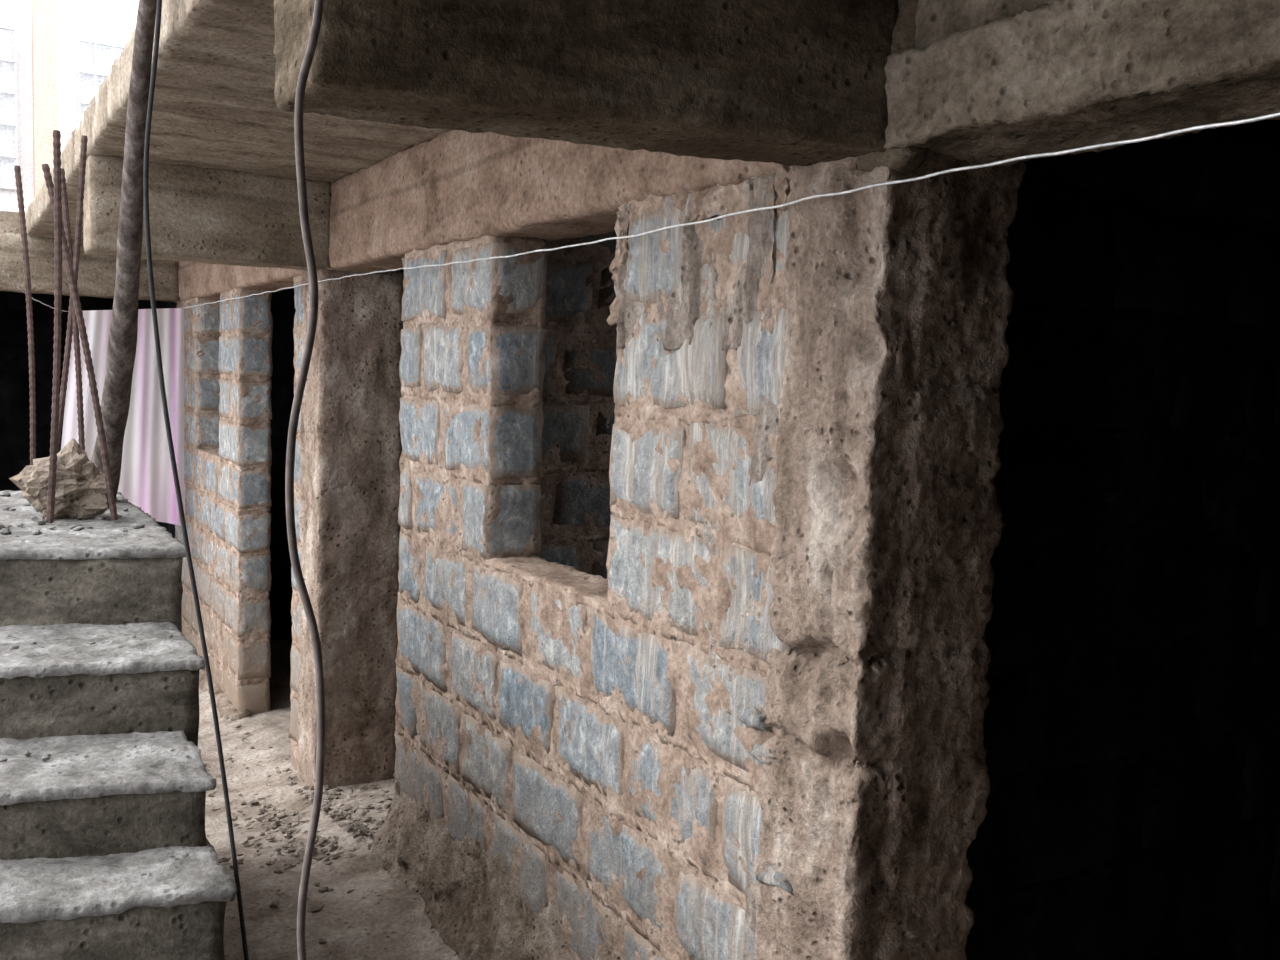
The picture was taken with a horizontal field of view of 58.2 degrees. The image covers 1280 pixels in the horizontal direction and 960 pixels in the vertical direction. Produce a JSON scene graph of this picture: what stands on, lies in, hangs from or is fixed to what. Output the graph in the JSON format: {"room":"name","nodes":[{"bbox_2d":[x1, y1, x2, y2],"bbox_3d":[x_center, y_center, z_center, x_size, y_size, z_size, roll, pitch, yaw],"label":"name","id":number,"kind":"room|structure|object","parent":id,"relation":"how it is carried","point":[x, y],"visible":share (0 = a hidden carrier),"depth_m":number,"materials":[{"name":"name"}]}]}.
{"room":"unfinished building","nodes":[
{"label":"unfinished building","id":0,"kind":"room"},
{"bbox_2d":[0,211,20,233],"bbox_3d":[-4.891,-1.780,8.465,2.750,0.163,2.601,-1,6,-31],"label":"beam","id":1,"kind":"structure","parent":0,"point":[9,220],"depth_m":7.44,"materials":[{"name":"beige concrete"}]},
{"bbox_2d":[0,292,175,538],"bbox_3d":[-4.886,-0.265,8.497,2.773,2.891,2.866,-1,6,-31],"label":"dark opening","id":2,"kind":"structure","parent":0,"point":[14,354],"depth_m":9.69,"materials":[{"name":"black"}]},
{"bbox_2d":[0,233,179,301],"bbox_3d":[-4.191,-1.385,7.261,2.400,0.370,0.259,-1,6,-31],"label":"beam","id":3,"kind":"structure","parent":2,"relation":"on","point":[96,273],"depth_m":7.45,"materials":[{"name":"beige concrete"}]},
{"bbox_2d":[196,639,449,959],"bbox_3d":[-4.760,1.278,5.138,12.330,0.360,18.220,-1,6,-31],"label":"ground","id":4,"kind":"structure","parent":0,"point":[378,920],"depth_m":4.17,"materials":[{"name":"beige concrete"}]},
{"bbox_2d":[0,0,138,212],"bbox_3d":[-7.593,-3.759,10.307,13.000,9.300,0.500,-1,6,-31],"label":"neighbouring building","id":5,"kind":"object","parent":4,"relation":"on","point":[55,55],"visible":0.13,"depth_m":11.22,"materials":[{"name":"paint"}]},
{"bbox_2d":[0,490,235,959],"bbox_3d":[-1.694,1.017,2.318,1.595,1.658,3.521,-1,6,-31],"label":"concrete staircase","id":6,"kind":"structure","parent":4,"relation":"on","point":[107,853],"depth_m":2.41,"materials":[{"name":"grey concrete"}]},
{"bbox_2d":[14,165,35,464],"bbox_3d":[-2.104,-0.518,3.951,0.112,1.107,0.036,6,7,40],"label":"rebar","id":7,"kind":"object","parent":6,"relation":"on","point":[17,169],"visible":0.91,"depth_m":3.94,"materials":[{"name":"metal"}]},
{"bbox_2d":[46,130,61,522],"bbox_3d":[-1.618,-0.416,3.173,0.048,1.076,0.021,-1,6,-31],"label":"rebar","id":8,"kind":"object","parent":6,"relation":"on","point":[57,180],"visible":1,"depth_m":3.17,"materials":[{"name":"metal"}]},
{"bbox_2d":[9,438,114,519],"bbox_3d":[-1.675,-0.001,3.341,0.274,0.241,0.210,-1,6,-31],"label":"boulder","id":9,"kind":"object","parent":6,"relation":"on","point":[80,489],"visible":0.88,"depth_m":3.30,"materials":[{"name":"beige stone"}]},
{"bbox_2d":[57,135,87,453],"bbox_3d":[-1.927,-0.550,3.876,0.144,1.197,0.026,2,5,1],"label":"rebar","id":10,"kind":"object","parent":6,"relation":"on","point":[84,139],"visible":0.78,"depth_m":3.86,"materials":[{"name":"metal"}]},
{"bbox_2d":[61,168,84,450],"bbox_3d":[-1.913,-0.495,3.880,0.082,1.086,0.025,2,5,-1],"label":"rebar","id":11,"kind":"object","parent":6,"relation":"on","point":[65,209],"visible":0.66,"depth_m":3.88,"materials":[{"name":"metal"}]},
{"bbox_2d":[42,164,117,520],"bbox_3d":[-1.593,-0.387,3.278,0.217,1.003,0.028,3,5,6],"label":"rebar","id":12,"kind":"object","parent":6,"relation":"on","point":[45,167],"visible":0.91,"depth_m":3.28,"materials":[{"name":"metal"}]},
{"bbox_2d":[91,0,156,498],"bbox_3d":[-1.361,-0.642,3.082,0.100,1.623,1.590,-1,6,-31],"label":"pole","id":13,"kind":"object","parent":6,"relation":"on","point":[122,342],"visible":0.9,"depth_m":3.11,"materials":[{"name":"brown wood"}]},
{"bbox_2d":[143,0,248,959],"bbox_3d":[-0.833,0.092,2.219,0.243,2.940,0.023,2,5,-3],"label":"cable","id":14,"kind":"object","parent":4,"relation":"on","point":[159,2],"visible":1,"depth_m":2.21,"materials":[{"name":"rubber"}]},
{"bbox_2d":[207,707,391,942],"bbox_3d":[-1.591,1.406,4.840,1.115,0.314,4.384,-1,6,-31],"label":"rubble","id":15,"kind":"object","parent":4,"relation":"on","point":[354,824],"visible":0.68,"depth_m":4.60,"materials":[{"name":"grey stone"}]},
{"bbox_2d":[297,269,403,789],"bbox_3d":[-1.308,0.406,5.185,0.398,2.688,0.327,-1,6,-31],"label":"column","id":16,"kind":"structure","parent":4,"relation":"on","point":[350,473],"depth_m":5.04,"materials":[{"name":"concrete"}]},
{"bbox_2d":[83,154,330,270],"bbox_3d":[-1.723,-1.060,4.624,0.920,0.369,0.261,-1,6,-31],"label":"beam","id":17,"kind":"structure","parent":16,"relation":"on","point":[197,214],"depth_m":4.51,"materials":[{"name":"beige concrete"}]},
{"bbox_2d":[25,0,451,240],"bbox_3d":[-1.842,-1.333,4.809,0.946,0.178,6.916,-1,6,-31],"label":"slab","id":18,"kind":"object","parent":17,"relation":"on","point":[215,106],"depth_m":3.61,"materials":[{"name":"beige concrete"}]},
{"bbox_2d":[0,112,1279,310],"bbox_3d":[-1.694,-0.879,3.708,1.774,0.438,8.226,-1,6,-31],"label":"wire","id":19,"kind":"object","parent":16,"relation":"attached to","point":[1276,114],"visible":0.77,"depth_m":1.90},
{"bbox_2d":[61,308,184,525],"bbox_3d":[-3.278,-0.392,7.296,0.053,1.440,0.800,7,7,41],"label":"hanging cloth","id":20,"kind":"object","parent":19,"relation":"hanging from","point":[146,476],"visible":0.62,"depth_m":7.40,"materials":[{"name":"fabric"}]},
{"bbox_2d":[753,150,1025,959],"bbox_3d":[0.460,0.531,2.259,0.378,2.297,0.300,-1,6,-31],"label":"column","id":21,"kind":"structure","parent":4,"relation":"on","point":[898,300],"depth_m":2.12,"materials":[{"name":"concrete"}]},
{"bbox_2d":[274,0,930,172],"bbox_3d":[-0.032,-0.948,1.879,1.076,0.825,0.286,0,5,-17],"label":"beam","id":22,"kind":"structure","parent":21,"relation":"on","point":[799,83],"depth_m":1.81,"materials":[{"name":"concrete"}]},
{"bbox_2d":[882,0,1279,167],"bbox_3d":[1.446,-0.794,0.497,0.308,0.814,3.512,-1,6,-31],"label":"lintel beam","id":23,"kind":"structure","parent":21,"relation":"on","point":[984,81],"depth_m":1.65,"materials":[{"name":"concrete"}]},
{"bbox_2d":[176,170,792,959],"bbox_3d":[-0.470,0.459,3.645,0.228,2.527,10.609,-1,6,-31],"label":"wall","id":24,"kind":"structure","parent":0,"point":[606,737],"depth_m":3.01,"materials":[{"name":"brick"}]},
{"bbox_2d":[269,269,403,639],"bbox_3d":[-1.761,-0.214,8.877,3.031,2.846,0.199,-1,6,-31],"label":"doorway","id":25,"kind":"structure","parent":24,"relation":"in","point":[283,306],"depth_m":8.28,"materials":[{"name":"black"}]},
{"bbox_2d":[197,670,574,959],"bbox_3d":[-1.441,1.315,5.167,0.343,0.976,7.188,-1,6,-31],"label":"plaster","id":26,"kind":"object","parent":24,"relation":"attached to","point":[477,914],"depth_m":3.60,"materials":[{"name":"brown paint"}]},
{"bbox_2d":[171,129,791,301],"bbox_3d":[-1.393,-1.098,5.164,0.259,0.373,6.970,-1,6,-31],"label":"beam","id":27,"kind":"structure","parent":24,"relation":"on","point":[455,186],"depth_m":3.44,"materials":[{"name":"concrete"}]},
{"bbox_2d":[539,230,617,580],"bbox_3d":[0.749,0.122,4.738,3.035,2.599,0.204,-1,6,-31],"label":"window opening","id":28,"kind":"structure","parent":24,"relation":"in","point":[581,334],"depth_m":4.01,"materials":[{"name":"brick"}]},
{"bbox_2d":[959,122,1279,959],"bbox_3d":[1.817,0.308,3.092,2.911,2.600,0.201,-1,6,-31],"label":"doorway","id":29,"kind":"structure","parent":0,"point":[1130,801],"depth_m":2.54,"materials":[{"name":"black"}]},
{"bbox_3d":[1.665,-1.260,0.588,6.100,0.168,3.921,-1,6,-31],"label":"ceiling","id":30,"kind":"structure","parent":0,"visible":0},
{"bbox_2d":[285,0,324,959],"bbox_3d":[-0.435,0.142,1.657,0.052,2.951,0.144,7,7,42],"label":"hanging cable","id":31,"kind":"object","parent":30,"relation":"hanging from","point":[318,6],"visible":1,"depth_m":1.60,"materials":[{"name":"rubber"}]}
]}

